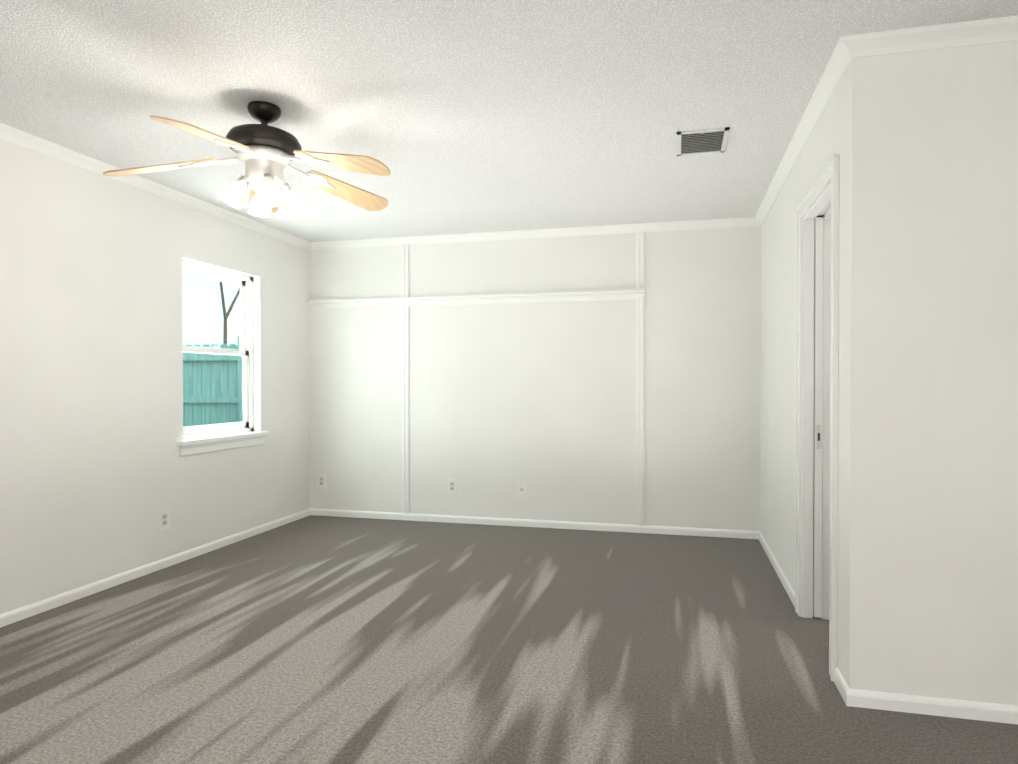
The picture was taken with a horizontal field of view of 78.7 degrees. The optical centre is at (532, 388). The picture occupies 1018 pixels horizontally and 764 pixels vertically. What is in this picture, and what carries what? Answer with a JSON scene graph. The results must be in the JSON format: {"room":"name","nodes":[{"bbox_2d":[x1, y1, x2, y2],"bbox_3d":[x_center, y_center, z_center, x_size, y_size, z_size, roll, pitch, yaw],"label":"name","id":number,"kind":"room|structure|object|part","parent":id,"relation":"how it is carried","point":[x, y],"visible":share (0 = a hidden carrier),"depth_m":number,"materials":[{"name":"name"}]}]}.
{"room":"empty bedroom","nodes":[
{"label":"empty bedroom","id":0,"kind":"room"},
{"bbox_2d":[0,139,309,613],"bbox_3d":[-2.820,-0.051,2.391,0.150,2.440,6.870,0,1,13],"label":"wall","id":1,"kind":"structure","parent":0,"point":[97,472],"depth_m":3.65,"materials":[{"name":"paint"}]},
{"bbox_2d":[0,508,311,627],"bbox_3d":[-2.741,1.139,2.384,0.013,0.060,6.590,0,1,13],"label":"baseboard","id":2,"kind":"structure","parent":1,"relation":"attached to","point":[21,613],"depth_m":3.76,"materials":[{"name":"white paint"}]},
{"bbox_2d":[0,122,311,249],"bbox_3d":[-2.722,-1.241,2.358,0.052,0.060,6.590,0,1,13],"label":"crown molding","id":3,"kind":"structure","parent":1,"relation":"attached to","point":[10,134],"depth_m":3.78,"materials":[{"name":"white paint"}]},
{"bbox_2d":[158,508,169,531],"bbox_3d":[-2.369,0.845,3.994,0.010,0.136,0.088,0,1,13],"label":"electrical outlet","id":4,"kind":"object","parent":1,"relation":"attached to","point":[163,519],"visible":1,"depth_m":3.98,"materials":[{"name":"white plastic"}]},
{"bbox_2d":[177,260,269,455],"bbox_3d":[-2.291,-0.217,4.544,0.180,1.325,0.905,0,1,13],"label":"window","id":5,"kind":"structure","parent":1,"relation":"in","point":[199,438],"depth_m":4.65,"materials":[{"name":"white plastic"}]},
{"bbox_2d":[0,515,1017,763],"bbox_3d":[-0.038,1.235,1.760,6.160,0.120,7.190,0,1,13],"label":"floor","id":6,"kind":"structure","parent":0,"point":[312,639],"depth_m":2.64,"materials":[{"name":"carpet"}]},
{"bbox_2d":[0,0,1017,241],"bbox_3d":[-0.038,-1.325,1.737,6.160,0.120,7.190,0,1,13],"label":"ceiling","id":7,"kind":"structure","parent":0,"point":[464,116],"depth_m":2.67,"materials":[{"name":"white paint"}]},
{"bbox_2d":[103,101,390,219],"bbox_3d":[-1.204,-1.012,2.785,1.262,0.525,1.255,0,1,13],"label":"fan","id":8,"kind":"object","parent":7,"relation":"hanging from","point":[265,152],"visible":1,"depth_m":2.74,"materials":[{"name":"beige wood"}]},
{"bbox_3d":[-1.216,-0.860,2.819,0.310,0.121,0.310,0,1,13],"label":"lamp shade","id":9,"kind":"part","parent":8,"relation":"part of","materials":[{"name":"white glass"}]},
{"bbox_2d":[677,127,729,155],"bbox_3d":[0.878,-1.270,3.214,0.250,0.016,0.320,0,1,13],"label":"ceiling vent","id":10,"kind":"object","parent":7,"relation":"in","point":[701,141],"visible":1,"depth_m":3.19,"materials":[{"name":"silver metal"}]},
{"bbox_2d":[309,226,760,530],"bbox_3d":[0.788,-0.074,5.011,5.700,2.440,0.140,0,1,13],"label":"wall","id":11,"kind":"structure","parent":0,"point":[539,399],"depth_m":5.09,"materials":[{"name":"paint"}]},
{"bbox_2d":[317,473,325,488],"bbox_3d":[-1.889,0.831,5.561,0.088,0.136,0.010,0,1,13],"label":"electrical outlet","id":12,"kind":"object","parent":11,"relation":"attached to","point":[321,480],"visible":1,"depth_m":5.56,"materials":[{"name":"white plastic"}]},
{"bbox_2d":[402,245,409,512],"bbox_3d":[-1.097,-0.077,5.367,0.068,2.320,0.015,0,1,13],"label":"batten","id":13,"kind":"object","parent":11,"relation":"attached to","point":[405,248],"depth_m":5.36,"materials":[{"name":"white paint"}]},
{"bbox_2d":[447,478,456,493],"bbox_3d":[-0.681,0.834,5.281,0.088,0.136,0.010,0,1,13],"label":"electrical outlet","id":14,"kind":"object","parent":11,"relation":"attached to","point":[451,485],"visible":1,"depth_m":5.28,"materials":[{"name":"white plastic"}]},
{"bbox_2d":[306,289,645,308],"bbox_3d":[-0.559,-0.742,5.215,2.980,0.072,0.058,0,1,13],"label":"trim","id":15,"kind":"structure","parent":11,"relation":"attached to","point":[497,299],"depth_m":5.18,"materials":[{"name":"white paint"}]},
{"bbox_2d":[517,481,526,497],"bbox_3d":[-0.087,0.840,5.139,0.088,0.136,0.020,0,1,13],"label":"outlet","id":16,"kind":"object","parent":11,"relation":"attached to","point":[521,489],"visible":1,"depth_m":5.14,"materials":[{"name":"white plastic"}]},
{"bbox_2d":[312,217,751,249],"bbox_3d":[-0.111,-1.265,5.109,3.780,0.060,0.052,0,1,13],"label":"crown molding","id":17,"kind":"structure","parent":11,"relation":"attached to","point":[745,221],"depth_m":5.07,"materials":[{"name":"white paint"}]},
{"bbox_2d":[312,508,755,538],"bbox_3d":[-0.121,1.115,5.153,3.810,0.060,0.013,0,1,13],"label":"baseboard","id":18,"kind":"structure","parent":11,"relation":"attached to","point":[726,533],"depth_m":5.10,"materials":[{"name":"white paint"}]},
{"bbox_2d":[635,232,644,524],"bbox_3d":[0.853,-0.073,4.916,0.068,2.320,0.015,0,1,13],"label":"batten","id":19,"kind":"object","parent":11,"relation":"attached to","point":[640,308],"depth_m":4.91,"materials":[{"name":"white paint"}]},
{"bbox_2d":[760,54,894,692],"bbox_3d":[1.523,-0.060,3.486,0.140,2.440,2.500,0,1,13],"label":"wall","id":20,"kind":"structure","parent":0,"point":[854,128],"depth_m":2.28,"materials":[{"name":"paint"}]},
{"bbox_2d":[756,531,794,606],"bbox_3d":[1.554,1.125,3.968,0.013,0.060,1.528,0,1,13],"label":"baseboard","id":21,"kind":"structure","parent":20,"relation":"attached to","point":[784,581],"depth_m":3.84,"materials":[{"name":"white paint"}]},
{"bbox_2d":[752,33,863,226],"bbox_3d":[1.415,-1.250,3.433,0.052,0.060,2.472,0,1,13],"label":"crown molding","id":22,"kind":"structure","parent":20,"relation":"attached to","point":[848,48],"depth_m":2.77,"materials":[{"name":"white paint"}]},
{"bbox_2d":[795,155,839,680],"bbox_3d":[1.369,0.119,2.820,0.184,2.092,0.774,0,1,13],"label":"door frame","id":23,"kind":"structure","parent":20,"relation":"attached to","point":[822,193],"depth_m":3.12,"materials":[{"name":"white paint"}]},
{"bbox_2d":[813,216,822,617],"bbox_3d":[1.508,0.133,3.423,0.041,2.030,0.652,0,1,13],"label":"bathroom door","id":24,"kind":"structure","parent":20,"relation":"in","point":[818,417],"depth_m":3.11,"materials":[{"name":"white paint"}]},
{"bbox_2d":[891,40,1017,705],"bbox_3d":[2.095,-0.049,2.142,1.580,2.440,0.140,0,1,13],"label":"wall","id":25,"kind":"structure","parent":0,"point":[955,495],"depth_m":2.21,"materials":[{"name":"paint"}]},
{"bbox_2d":[840,680,1017,724],"bbox_3d":[1.983,1.142,2.100,1.693,0.060,0.013,0,1,13],"label":"baseboard","id":26,"kind":"structure","parent":25,"relation":"attached to","point":[964,709],"depth_m":2.22,"materials":[{"name":"white paint"}]},
{"bbox_2d":[860,15,1017,56],"bbox_3d":[1.986,-1.238,2.059,1.620,0.060,0.052,0,1,13],"label":"crown molding","id":27,"kind":"structure","parent":25,"relation":"attached to","point":[1001,29],"depth_m":2.18,"materials":[{"name":"white paint"}]},
{"label":"outside","id":28,"kind":"structure","parent":0,"visible":0},
{"bbox_3d":[1.086,1.283,9.819,60.000,0.240,60.000,0,1,13],"label":"ground","id":29,"kind":"structure","parent":28,"visible":0},
{"bbox_2d":[183,335,242,426],"bbox_3d":[-4.899,0.216,8.894,6.750,1.910,0.118,0,1,13],"label":"fence","id":30,"kind":"object","parent":29,"relation":"on","point":[211,417],"depth_m":8.85,"materials":[{"name":"teal wood"}]},
{"bbox_2d":[219,281,239,343],"bbox_3d":[-5.360,-4.130,20.731,10.666,10.407,15.826,0,1,13],"label":"tree","id":31,"kind":"object","parent":29,"relation":"on","point":[225,315],"depth_m":16.84,"materials":[{"name":"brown plant"}]}
]}

